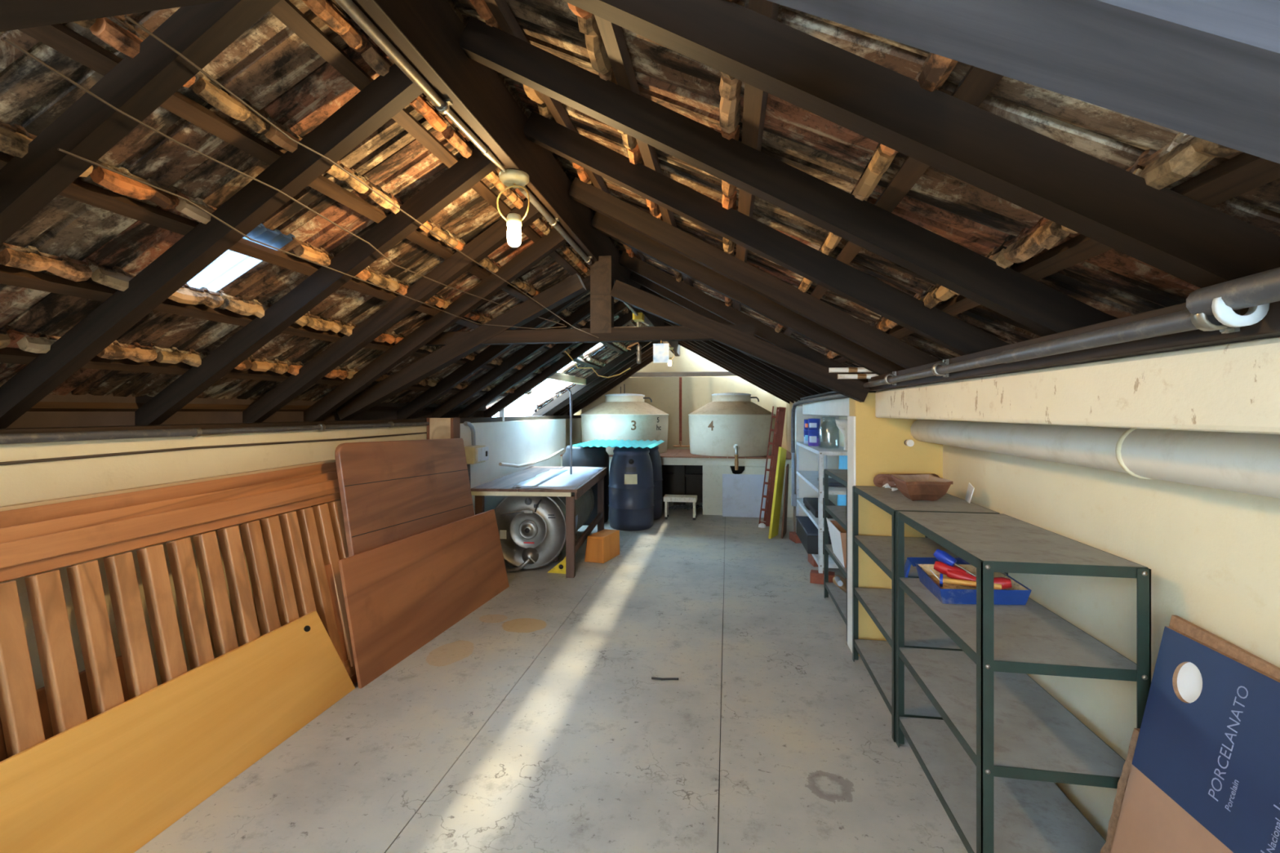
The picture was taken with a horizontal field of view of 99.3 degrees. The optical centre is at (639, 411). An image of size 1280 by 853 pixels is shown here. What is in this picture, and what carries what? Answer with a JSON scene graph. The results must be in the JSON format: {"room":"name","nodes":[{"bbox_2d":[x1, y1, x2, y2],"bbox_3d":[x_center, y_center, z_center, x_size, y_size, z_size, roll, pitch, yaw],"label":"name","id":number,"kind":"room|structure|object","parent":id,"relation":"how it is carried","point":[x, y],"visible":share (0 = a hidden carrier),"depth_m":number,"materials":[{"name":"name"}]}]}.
{"room":"attic storage room","nodes":[
{"label":"attic storage room","id":0,"kind":"room"},
{"bbox_2d":[0,417,581,689],"bbox_3d":[-2.104,0.790,3.783,0.362,1.420,13.600,0,0,9],"label":"wall","id":1,"kind":"structure","parent":0,"point":[519,442],"depth_m":2.53,"materials":[{"name":"beige paint"}]},
{"bbox_2d":[0,431,426,465],"bbox_3d":[-2.072,0.177,2.816,0.012,0.021,3.700,0,0,9],"label":"cable","id":2,"kind":"object","parent":1,"relation":"attached to","point":[17,462],"visible":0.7,"depth_m":2.46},
{"bbox_2d":[0,422,429,444],"bbox_3d":[-2.063,0.097,2.753,0.044,0.046,4.180,0,0,9],"label":"conduit","id":3,"kind":"object","parent":1,"relation":"attached to","point":[5,438],"visible":0.91,"depth_m":2.37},
{"bbox_2d":[463,421,475,488],"bbox_3d":[-1.650,0.798,5.284,0.040,1.405,0.190,0,0,9],"label":"conduit","id":4,"kind":"object","parent":1,"relation":"attached to","point":[469,424],"visible":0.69,"depth_m":5.30,"materials":[{"name":"grey plastic"}]},
{"bbox_2d":[464,444,488,464],"bbox_3d":[-1.598,0.417,5.287,0.161,0.165,0.270,0,0,9],"label":"box","id":5,"kind":"object","parent":1,"relation":"attached to","point":[477,454],"visible":0.87,"depth_m":5.18,"materials":[{"name":"beige"}]},
{"bbox_2d":[133,501,968,852],"bbox_3d":[-0.446,1.550,3.516,4.800,0.100,14.000,0,0,9],"label":"floor","id":6,"kind":"structure","parent":0,"point":[538,721],"depth_m":2.51,"materials":[{"name":"concrete"}]},
{"bbox_2d":[0,655,129,761],"bbox_3d":[-2.025,1.220,1.481,0.148,0.560,1.280,0,0,9],"label":"plank","id":7,"kind":"object","parent":6,"relation":"on","point":[41,692],"visible":0.02,"depth_m":1.84,"materials":[{"name":"brown wood"}]},
{"bbox_2d":[0,459,337,528],"bbox_3d":[-2.107,0.899,2.122,0.084,1.202,2.520,0,0,9],"label":"wooden board","id":8,"kind":"object","parent":6,"relation":"on","point":[18,514],"visible":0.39,"depth_m":2.25,"materials":[{"name":"brown wood"}]},
{"bbox_2d":[0,471,337,543],"bbox_3d":[-1.911,0.888,2.141,0.275,1.061,2.420,0,0,9],"label":"wooden board","id":9,"kind":"object","parent":6,"relation":"on","point":[19,532],"visible":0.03,"depth_m":2.18,"materials":[{"name":"brown wood"}]},
{"bbox_2d":[0,610,355,852],"bbox_3d":[-1.790,1.265,1.782,0.120,0.478,2.378,0,0,9],"label":"plywood board","id":10,"kind":"object","parent":6,"relation":"on","point":[113,781],"visible":1,"depth_m":2.00,"materials":[{"name":"yellow wood"}]},
{"bbox_2d":[0,479,355,757],"bbox_3d":[-1.855,0.926,2.112,0.275,1.061,2.480,0,0,9],"label":"slatted panel","id":11,"kind":"object","parent":6,"relation":"on","point":[314,537],"visible":0.58,"depth_m":2.12,"materials":[{"name":"brown wood"}]},
{"bbox_2d":[324,562,357,684],"bbox_3d":[-1.512,1.175,3.702,0.192,0.669,1.583,0,0,12],"label":"plywood board","id":12,"kind":"object","parent":6,"relation":"on","point":[328,568],"visible":0.11,"depth_m":2.98,"materials":[{"name":"brown wood"}]},
{"bbox_2d":[334,438,474,556],"bbox_3d":[-1.526,0.844,3.842,0.234,1.322,1.500,0,0,9],"label":"plywood board","id":13,"kind":"object","parent":6,"relation":"on","point":[390,491],"visible":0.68,"depth_m":3.60,"materials":[{"name":"brown wood"}]},
{"bbox_2d":[337,509,509,688],"bbox_3d":[-1.371,1.151,3.807,0.169,0.702,1.816,0,0,11],"label":"plywood board","id":14,"kind":"object","parent":6,"relation":"on","point":[401,595],"visible":1,"depth_m":3.51,"materials":[{"name":"brown wood"}]},
{"bbox_2d":[426,417,460,439],"bbox_3d":[-1.660,0.776,4.595,0.240,1.447,0.115,0,0,9],"label":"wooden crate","id":15,"kind":"object","parent":6,"relation":"on","point":[437,428],"visible":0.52,"depth_m":4.55,"materials":[{"name":"brown wood"}]},
{"bbox_2d":[471,466,607,577],"bbox_3d":[-0.974,1.100,5.903,0.980,0.800,2.010,0,0,4],"label":"work table","id":16,"kind":"object","parent":6,"relation":"on","point":[503,486],"visible":0.74,"depth_m":4.98,"materials":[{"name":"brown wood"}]},
{"bbox_2d":[498,448,564,467],"bbox_3d":[-1.338,0.613,7.062,0.048,0.122,2.284,0,0,9],"label":"hose","id":17,"kind":"object","parent":16,"relation":"on","point":[506,464],"visible":1,"depth_m":6.78,"materials":[{"name":"grey plastic"}]},
{"bbox_2d":[521,466,603,489],"bbox_3d":[-0.777,0.697,5.845,0.518,0.006,1.936,0,0,4],"label":"paper sheet","id":18,"kind":"object","parent":16,"relation":"on","point":[564,481],"visible":0.93,"depth_m":5.62,"materials":[{"name":"white paper"}]},
{"bbox_2d":[512,469,568,488],"bbox_3d":[-1.027,0.694,5.728,0.240,0.006,1.606,0,0,4],"label":"paper sheet","id":19,"kind":"object","parent":18,"relation":"on","point":[540,478],"visible":1,"depth_m":5.55,"materials":[{"name":"white paper"}]},
{"bbox_2d":[564,386,572,474],"bbox_3d":[-0.780,0.209,5.950,0.079,0.958,0.025,0,0,9],"label":"pole","id":20,"kind":"object","parent":18,"relation":"on","point":[566,388],"visible":1,"depth_m":5.94,"materials":[{"name":"grey metal"}]},
{"bbox_2d":[494,488,594,571],"bbox_3d":[-0.988,1.119,5.932,0.744,0.762,1.875,0,0,4],"label":"tank","id":21,"kind":"object","parent":6,"relation":"on","point":[531,530],"visible":0.77,"depth_m":5.11,"materials":[{"name":"silver metal"}]},
{"bbox_2d":[547,556,565,573],"bbox_3d":[-0.737,1.390,5.038,0.261,0.219,0.031,0,0,13],"label":"iron bracket","id":22,"kind":"object","parent":6,"relation":"on","point":[560,568],"visible":0.41,"depth_m":5.03,"materials":[{"name":"yellow metal"}]},
{"bbox_2d":[562,445,608,525],"bbox_3d":[-0.742,0.985,7.463,0.640,1.030,0.640,0,0,9],"label":"drum","id":23,"kind":"object","parent":6,"relation":"on","point":[586,456],"visible":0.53,"depth_m":7.21,"materials":[{"name":"plastic"}]},
{"bbox_2d":[584,528,619,563],"bbox_3d":[-0.384,1.373,5.562,0.220,0.255,0.394,0,0,21],"label":"box","id":24,"kind":"object","parent":6,"relation":"on","point":[603,545],"visible":1,"depth_m":5.42,"materials":[{"name":"orange cardboard"}]},
{"bbox_2d":[608,446,653,530],"bbox_3d":[-0.114,0.983,7.088,0.597,1.035,0.597,0,0,9],"label":"drum","id":25,"kind":"object","parent":6,"relation":"on","point":[631,483],"visible":0.98,"depth_m":6.85,"materials":[{"name":"blue plastic"}]},
{"bbox_2d":[572,439,665,448],"bbox_3d":[-0.256,0.431,7.326,1.062,0.033,1.432,0,0,9],"label":"sheet","id":26,"kind":"object","parent":25,"relation":"on","point":[642,444],"visible":0.99,"depth_m":7.19,"materials":[{"name":"teal plastic"}]},
{"bbox_2d":[648,445,662,519],"bbox_3d":[0.038,0.980,7.712,0.577,1.040,0.577,0,0,9],"label":"drum","id":27,"kind":"object","parent":6,"relation":"on","point":[655,456],"visible":0.25,"depth_m":7.53,"materials":[{"name":"blue plastic"}]},
{"bbox_2d":[651,676,678,679],"bbox_3d":[0.140,1.492,3.035,0.152,0.016,0.026,0,0,4],"label":"twig","id":28,"kind":"object","parent":6,"relation":"on","point":[652,677],"visible":1,"depth_m":3.03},
{"bbox_2d":[560,448,793,517],"bbox_3d":[0.596,1.079,8.726,3.600,0.842,1.580,0,0,9],"label":"platform","id":29,"kind":"object","parent":6,"relation":"on","point":[683,473],"visible":0.3,"depth_m":7.89,"materials":[{"name":"concrete"}]},
{"bbox_2d":[580,384,668,454],"bbox_3d":[-0.248,0.109,8.893,1.437,1.098,1.437,0,0,9],"label":"water tank","id":30,"kind":"object","parent":29,"relation":"on","point":[624,416],"visible":0.91,"depth_m":8.34,"materials":[{"name":"white plastic"}]},
{"bbox_2d":[673,440,689,447],"bbox_3d":[0.787,0.562,9.375,0.430,0.105,0.069,0,0,9],"label":"copper pipe","id":31,"kind":"object","parent":29,"relation":"on","point":[674,446],"visible":0.83,"depth_m":9.39,"materials":[{"name":"gold metal"}]},
{"bbox_2d":[688,392,775,470],"bbox_3d":[1.432,0.274,8.541,1.344,1.132,1.344,0,0,-44],"label":"water tank","id":32,"kind":"object","parent":29,"relation":"on","point":[731,424],"visible":0.98,"depth_m":8.00,"materials":[{"name":"white plastic"}]},
{"bbox_2d":[733,444,739,454],"bbox_3d":[1.387,0.546,7.823,0.090,0.151,0.102,0,0,9],"label":"outlet","id":33,"kind":"object","parent":32,"relation":"attached to","point":[735,446],"depth_m":7.86,"materials":[{"name":"white plastic"}]},
{"bbox_2d":[663,494,697,519],"bbox_3d":[0.568,1.343,7.637,0.460,0.315,0.220,0,0,9],"label":"step stool","id":34,"kind":"object","parent":6,"relation":"on","point":[667,498],"visible":1,"depth_m":7.55,"materials":[{"name":"white plastic"}]},
{"bbox_2d":[668,503,702,510],"bbox_3d":[0.702,1.469,8.370,0.540,0.061,0.269,0,0,9],"label":"coil","id":35,"kind":"object","parent":6,"relation":"on","point":[681,506],"visible":0.78,"depth_m":8.34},
{"bbox_2d":[722,474,767,517],"bbox_3d":[1.489,1.199,7.747,0.625,0.602,0.089,0,0,9],"label":"stone slab","id":36,"kind":"object","parent":6,"relation":"on","point":[742,494],"visible":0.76,"depth_m":7.74,"materials":[{"name":"grey stone"}]},
{"bbox_2d":[758,523,765,528],"bbox_3d":[1.586,1.474,7.058,0.095,0.052,0.098,0,0,9],"label":"rubble piece","id":37,"kind":"object","parent":6,"relation":"on","point":[761,525],"visible":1,"depth_m":7.03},
{"bbox_2d":[758,406,786,526],"bbox_3d":[1.755,0.720,7.277,0.348,1.579,0.368,0,0,9],"label":"ladder","id":38,"kind":"object","parent":6,"relation":"on","point":[780,417],"visible":0.91,"depth_m":7.10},
{"bbox_2d":[768,446,786,538],"bbox_3d":[1.652,0.959,6.515,0.124,1.081,0.322,0,0,33],"label":"board","id":39,"kind":"object","parent":6,"relation":"on","point":[778,488],"visible":1,"depth_m":6.47,"materials":[{"name":"yellow wood"}]},
{"bbox_2d":[781,463,788,538],"bbox_3d":[1.768,1.074,6.576,0.078,0.851,0.366,0,0,22],"label":"board","id":40,"kind":"object","parent":6,"relation":"on","point":[784,529],"visible":1,"depth_m":6.47,"materials":[{"name":"brown wood"}]},
{"bbox_2d":[789,531,801,543],"bbox_3d":[1.814,1.455,6.292,0.110,0.090,0.200,0,0,-5],"label":"brick","id":41,"kind":"object","parent":6,"relation":"on","point":[793,536],"visible":0.61,"depth_m":6.24,"materials":[{"name":"brick"}]},
{"bbox_2d":[808,554,817,567],"bbox_3d":[1.732,1.455,5.342,0.110,0.090,0.200,0,0,1],"label":"brick","id":42,"kind":"object","parent":6,"relation":"on","point":[811,559],"visible":0.3,"depth_m":5.28,"materials":[{"name":"brick"}]},
{"bbox_2d":[809,569,835,584],"bbox_3d":[1.599,1.455,4.766,0.200,0.090,0.110,0,0,22],"label":"brick","id":43,"kind":"object","parent":6,"relation":"on","point":[815,577],"visible":0.74,"depth_m":4.73,"materials":[{"name":"brick"}]},
{"bbox_2d":[823,469,847,641],"bbox_3d":[1.629,0.982,3.925,0.432,1.036,0.880,0,0,9],"label":"metal shelf","id":44,"kind":"object","parent":6,"relation":"on","point":[839,597],"visible":0.11,"depth_m":4.15,"materials":[{"name":"green metal"}]},
{"bbox_2d":[826,517,846,568],"bbox_3d":[1.575,0.941,3.912,0.375,0.255,0.455,0,0,9],"label":"carton","id":45,"kind":"object","parent":44,"relation":"on","point":[837,534],"visible":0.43,"depth_m":3.87,"materials":[{"name":"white cardboard"}]},
{"bbox_2d":[832,574,846,593],"bbox_3d":[1.558,1.298,4.104,0.209,0.155,0.418,0,0,9],"label":"pipe offcut","id":46,"kind":"object","parent":44,"relation":"on","point":[837,580],"visible":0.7,"depth_m":4.13,"materials":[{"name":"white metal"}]},
{"bbox_2d":[837,455,847,506],"bbox_3d":[2.165,0.960,5.703,0.060,1.040,0.850,0,0,9],"label":"board","id":47,"kind":"object","parent":6,"relation":"on","point":[842,499],"visible":0.06,"depth_m":5.88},
{"bbox_2d":[852,485,999,742],"bbox_3d":[1.438,0.974,2.842,0.445,1.052,0.840,0,0,9],"label":"metal shelf","id":48,"kind":"object","parent":6,"relation":"on","point":[878,657],"visible":0.37,"depth_m":2.79,"materials":[{"name":"green metal"}]},
{"bbox_2d":[882,483,897,491],"bbox_3d":[1.393,0.421,2.997,0.107,0.046,0.062,0,0,31],"label":"crumpled paper","id":49,"kind":"object","parent":48,"relation":"on","point":[886,485],"visible":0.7,"depth_m":3.00,"materials":[{"name":"white paper"}]},
{"bbox_2d":[873,473,939,487],"bbox_3d":[1.535,0.397,3.126,0.389,0.077,0.017,0,0,-2],"label":"rolled mat","id":50,"kind":"object","parent":48,"relation":"on","point":[879,480],"visible":0.39,"depth_m":3.12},
{"bbox_2d":[890,474,953,501],"bbox_3d":[1.445,0.396,2.816,0.238,0.110,0.367,0,0,9],"label":"trough","id":51,"kind":"object","parent":48,"relation":"on","point":[931,487],"visible":1,"depth_m":2.69,"materials":[{"name":"brown wood"}]},
{"bbox_2d":[964,482,973,502],"bbox_3d":[1.635,0.403,2.699,0.021,0.090,0.110,0,0,20],"label":"card","id":52,"kind":"object","parent":48,"relation":"on","point":[970,491],"visible":1,"depth_m":2.69,"materials":[{"name":"white paper"}]},
{"bbox_2d":[896,511,1151,852],"bbox_3d":[1.312,0.975,2.009,0.448,1.051,0.846,0,0,9],"label":"metal shelf","id":53,"kind":"object","parent":6,"relation":"on","point":[999,751],"visible":0.84,"depth_m":1.81,"materials":[{"name":"green metal"}]},
{"bbox_2d":[904,557,1031,604],"bbox_3d":[1.349,0.703,2.274,0.360,0.088,0.401,0,0,9],"label":"paint tray","id":54,"kind":"object","parent":53,"relation":"on","point":[1019,594],"visible":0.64,"depth_m":2.17,"materials":[{"name":"blue plastic"}]},
{"bbox_2d":[933,560,966,574],"bbox_3d":[1.336,0.664,2.236,0.228,0.064,0.050,0,0,35],"label":"tool","id":55,"kind":"object","parent":54,"relation":"in","point":[940,566],"visible":0.6,"depth_m":2.26,"materials":[{"name":"red plastic"}]},
{"bbox_2d":[929,569,1001,589],"bbox_3d":[1.300,0.683,2.175,0.248,0.056,0.061,0,0,27],"label":"screwdriver","id":56,"kind":"object","parent":54,"relation":"in","point":[945,580],"visible":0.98,"depth_m":2.18,"materials":[{"name":"yellow plastic"}]},
{"bbox_2d":[946,569,1005,589],"bbox_3d":[1.358,0.677,2.201,0.204,0.049,0.044,0,0,32],"label":"tool","id":57,"kind":"object","parent":54,"relation":"in","point":[957,575],"visible":0.68,"depth_m":2.21,"materials":[{"name":"red plastic"}]},
{"bbox_2d":[933,549,975,576],"bbox_3d":[1.296,0.623,2.246,0.048,0.085,0.156,0,0,-38],"label":"tool","id":58,"kind":"object","parent":57,"relation":"on","point":[942,556],"visible":1,"depth_m":2.26,"materials":[{"name":"blue plastic"}]},
{"bbox_2d":[993,577,1012,589],"bbox_3d":[1.383,0.681,2.184,0.182,0.051,0.048,0,0,31],"label":"tool","id":59,"kind":"object","parent":54,"relation":"in","point":[1006,583],"visible":0.4,"depth_m":2.14,"materials":[{"name":"red plastic"}]},
{"bbox_2d":[1100,614,1279,852],"bbox_3d":[1.285,1.035,0.960,0.248,0.930,1.206,0,0,9],"label":"cardboard sheet","id":60,"kind":"object","parent":6,"relation":"on","point":[1201,771],"visible":1,"depth_m":1.34,"materials":[{"name":"blue cardboard"}]},
{"bbox_3d":[1.878,1.455,4.742,0.110,0.090,0.200,0,0,3],"label":"brick","id":61,"kind":"object","parent":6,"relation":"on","visible":0},
{"bbox_2d":[795,441,847,573],"bbox_3d":[1.859,0.880,5.517,0.345,1.061,1.636,0,0,9],"label":"metal shelf","id":62,"kind":"object","parent":61,"relation":"on","point":[813,478],"visible":0.53,"depth_m":4.93,"materials":[{"name":"white metal"}]},
{"bbox_2d":[803,429,808,444],"bbox_3d":[1.838,0.274,5.903,0.120,0.150,0.120,0,0,9],"label":"paint can","id":63,"kind":"object","parent":62,"relation":"on","point":[806,432],"visible":0.37,"depth_m":5.87,"materials":[{"name":"blue metal"}]},
{"bbox_2d":[804,419,808,430],"bbox_3d":[1.838,0.142,5.903,0.115,0.110,0.115,0,0,9],"label":"paint can","id":64,"kind":"object","parent":63,"relation":"on","point":[806,421],"visible":0.4,"depth_m":5.87,"materials":[{"name":"blue metal"}]},
{"bbox_2d":[795,515,831,555],"bbox_3d":[1.799,1.232,5.458,0.355,0.194,0.870,0,0,9],"label":"trunk","id":65,"kind":"object","parent":62,"relation":"on","point":[806,531],"visible":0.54,"depth_m":5.20,"materials":[{"name":"plastic"}]},
{"bbox_2d":[808,430,820,446],"bbox_3d":[1.770,0.269,5.529,0.124,0.160,0.124,0,0,9],"label":"paint can","id":66,"kind":"object","parent":62,"relation":"on","point":[814,436],"visible":0.97,"depth_m":5.48,"materials":[{"name":"blue metal"}]},
{"bbox_2d":[808,418,820,430],"bbox_3d":[1.770,0.130,5.529,0.124,0.115,0.124,0,0,9],"label":"paint can","id":67,"kind":"object","parent":66,"relation":"on","point":[813,424],"visible":1,"depth_m":5.48,"materials":[{"name":"blue metal"}]},
{"bbox_2d":[803,497,835,518],"bbox_3d":[1.838,0.977,5.553,0.298,0.064,0.850,0,0,9],"label":"tool case","id":68,"kind":"object","parent":62,"relation":"on","point":[811,504],"visible":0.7,"depth_m":5.55,"materials":[{"name":"black plastic"}]},
{"bbox_2d":[822,477,844,486],"bbox_3d":[1.837,0.672,5.174,0.220,0.034,0.400,0,0,9],"label":"tool case","id":69,"kind":"object","parent":62,"relation":"on","point":[832,482],"visible":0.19,"depth_m":4.99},
{"bbox_2d":[835,419,847,450],"bbox_3d":[1.870,0.211,4.917,0.196,0.275,0.189,0,0,-20],"label":"funnel","id":70,"kind":"object","parent":62,"relation":"on","point":[842,424],"visible":0.51,"depth_m":4.88,"materials":[{"name":"white plastic"}]},
{"bbox_2d":[0,0,1279,435],"bbox_3d":[-0.167,-0.625,3.121,4.377,1.650,12.935,0,0,9],"label":"ceiling","id":71,"kind":"structure","parent":0,"point":[786,193],"depth_m":1.62,"materials":[{"name":"wood"}]},
{"bbox_2d":[3,36,564,325],"bbox_3d":[-0.934,-0.645,2.410,0.417,0.179,2.760,0,0,12],"label":"overhead cable","id":72,"kind":"object","parent":71,"relation":"attached to","point":[6,39],"visible":0.95,"depth_m":1.47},
{"bbox_2d":[57,147,566,329],"bbox_3d":[-0.960,-0.580,2.409,0.604,0.090,2.344,0,0,9],"label":"overhead cable","id":73,"kind":"object","parent":71,"relation":"attached to","point":[58,148],"visible":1,"depth_m":1.80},
{"bbox_2d":[124,14,598,337],"bbox_3d":[-0.710,-0.650,2.319,0.508,0.365,2.443,0,0,9],"label":"overhead cable","id":74,"kind":"object","parent":71,"relation":"hanging from","point":[127,17],"visible":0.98,"depth_m":1.60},
{"bbox_2d":[334,0,506,171],"bbox_3d":[-0.782,-0.947,0.648,0.060,0.037,3.030,0,0,9],"label":"conduit","id":75,"kind":"object","parent":71,"relation":"attached to","point":[442,105],"visible":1,"depth_m":1.51,"materials":[{"name":"grey plastic"}]},
{"bbox_2d":[496,168,529,247],"bbox_3d":[-0.513,-0.818,2.220,0.119,0.290,0.119,0,0,-36],"label":"pendant bulb","id":76,"kind":"object","parent":71,"relation":"hanging from","point":[511,178],"visible":1,"depth_m":2.20,"materials":[{"name":"white glass"}]},
{"bbox_2d":[506,213,521,227],"bbox_3d":[-0.513,-0.778,2.220,0.060,0.043,0.060,0,0,9],"label":"socket","id":77,"kind":"object","parent":76,"relation":"attached to","point":[513,220],"depth_m":2.20,"materials":[{"name":"beige ceramic"}]},
{"bbox_2d":[499,372,586,421],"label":"window","id":78,"kind":"structure","parent":71,"relation":"attached to","point":[557,376],"depth_m":6.79,"materials":[{"name":"white glass"}]},
{"bbox_2d":[519,186,592,264],"bbox_3d":[-0.412,-0.946,2.882,0.060,0.037,1.160,0,0,9],"label":"conduit","id":79,"kind":"object","parent":71,"relation":"attached to","point":[553,222],"visible":0.95,"depth_m":2.72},
{"bbox_2d":[564,350,630,377],"bbox_3d":[-0.452,-0.503,5.644,0.722,0.316,0.012,0,0,9],"label":"wire","id":80,"kind":"object","parent":71,"relation":"hanging from","point":[565,350],"visible":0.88,"depth_m":5.64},
{"bbox_2d":[616,321,639,327],"bbox_3d":[-0.158,-0.908,5.622,0.300,0.112,0.050,0,0,9],"label":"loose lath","id":81,"kind":"object","parent":71,"relation":"hanging from","point":[637,322],"visible":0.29,"depth_m":5.58,"materials":[{"name":"brown wood"}]},
{"bbox_2d":[624,302,638,315],"bbox_3d":[-0.163,-0.943,4.458,0.028,0.033,1.650,0,0,9],"label":"conduit","id":82,"kind":"object","parent":71,"relation":"attached to","point":[628,306],"visible":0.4,"depth_m":4.96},
{"bbox_2d":[626,342,641,363],"bbox_3d":[-0.037,-0.374,3.470,0.096,0.136,0.033,0,0,9],"label":"fitting","id":83,"kind":"object","parent":71,"relation":"hanging from","point":[638,353],"visible":1,"depth_m":3.46,"materials":[{"name":"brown metal"}]},
{"bbox_2d":[632,312,649,325],"bbox_3d":[0.016,-0.929,5.554,0.095,0.069,0.531,0,0,9],"label":"junction box","id":84,"kind":"object","parent":71,"relation":"attached to","point":[640,317],"visible":0.98,"depth_m":5.30,"materials":[{"name":"yellow plastic"}]},
{"bbox_2d":[653,343,669,363],"bbox_3d":[0.134,-0.381,3.443,0.100,0.145,0.004,0,0,9],"label":"picture card","id":85,"kind":"object","parent":71,"relation":"hanging from","point":[660,351],"visible":1,"depth_m":3.44,"materials":[{"name":"white paper"}]},
{"bbox_2d":[667,346,674,365],"bbox_3d":[0.448,-0.823,8.183,0.119,0.280,0.119,0,0,-36],"label":"pendant bulb","id":86,"kind":"object","parent":71,"relation":"hanging from","point":[669,363],"visible":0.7,"depth_m":8.16,"materials":[{"name":"white glass"}]},
{"bbox_2d":[837,373,878,378],"bbox_3d":[1.371,-0.208,3.223,0.382,0.031,0.031,0,0,9],"label":"tube","id":87,"kind":"object","parent":71,"relation":"attached to","point":[839,375],"visible":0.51,"depth_m":3.23,"materials":[{"name":"plastic"}]},
{"bbox_2d":[828,367,871,373],"bbox_3d":[1.323,-0.247,3.231,0.385,0.042,0.042,0,0,9],"label":"tube","id":88,"kind":"object","parent":87,"relation":"on","point":[836,370],"visible":0.56,"depth_m":3.23,"materials":[{"name":"plastic"}]},
{"bbox_2d":[862,266,1279,387],"bbox_3d":[1.078,-0.173,1.649,0.065,0.081,3.200,0,0,9],"label":"conduit","id":89,"kind":"object","parent":71,"relation":"attached to","point":[1260,288],"visible":0.96,"depth_m":1.01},
{"bbox_2d":[1211,297,1269,327],"bbox_3d":[0.949,-0.168,0.860,0.068,0.068,0.014,0,0,9],"label":"ring","id":90,"kind":"object","parent":89,"relation":"attached to","point":[1224,314],"visible":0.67,"depth_m":0.86,"materials":[{"name":"white plastic"}]},
{"bbox_2d":[573,345,786,449],"bbox_3d":[0.688,0.100,9.613,4.100,2.800,0.200,0,0,9],"label":"wall","id":91,"kind":"structure","parent":0,"point":[678,397],"depth_m":9.52,"materials":[{"name":"grey paint"}]},
{"bbox_2d":[786,399,804,453],"bbox_3d":[2.442,0.500,8.241,0.200,2.000,3.350,0,0,9],"label":"wall","id":92,"kind":"structure","parent":0,"point":[789,406],"depth_m":8.99,"materials":[{"name":"grey paint"}]},
{"bbox_2d":[793,336,1279,840],"bbox_3d":[1.370,0.689,1.552,0.688,1.622,10.300,0,0,9],"label":"wall","id":93,"kind":"structure","parent":0,"point":[1212,555],"depth_m":1.71,"materials":[{"name":"yellow paint"}]},
{"bbox_2d":[791,393,848,506],"bbox_3d":[1.618,0.479,4.966,0.072,1.242,2.822,0,0,7],"label":"pipe","id":94,"kind":"object","parent":93,"relation":"attached to","point":[836,396],"visible":0.94,"depth_m":6.30,"materials":[{"name":"grey plastic"}]},
{"bbox_2d":[800,391,836,399],"bbox_3d":[1.609,-0.150,4.780,0.036,0.044,2.451,0,0,8],"label":"cable","id":95,"kind":"object","parent":94,"relation":"attached to","point":[830,392],"visible":0.62,"depth_m":4.93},
{"bbox_2d":[904,439,914,446],"bbox_3d":[1.608,0.188,3.255,0.042,0.042,0.059,0,0,9],"label":"stub","id":96,"kind":"object","parent":93,"relation":"attached to","point":[908,442],"visible":1,"depth_m":3.23,"materials":[{"name":"white plastic"}]},
{"bbox_2d":[910,419,1279,498],"bbox_3d":[1.108,0.112,-0.384,0.154,0.154,7.395,0,0,9],"label":"drain pipe","id":97,"kind":"object","parent":93,"relation":"attached to","point":[1247,463],"visible":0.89,"depth_m":1.46,"materials":[{"name":"grey plastic"}]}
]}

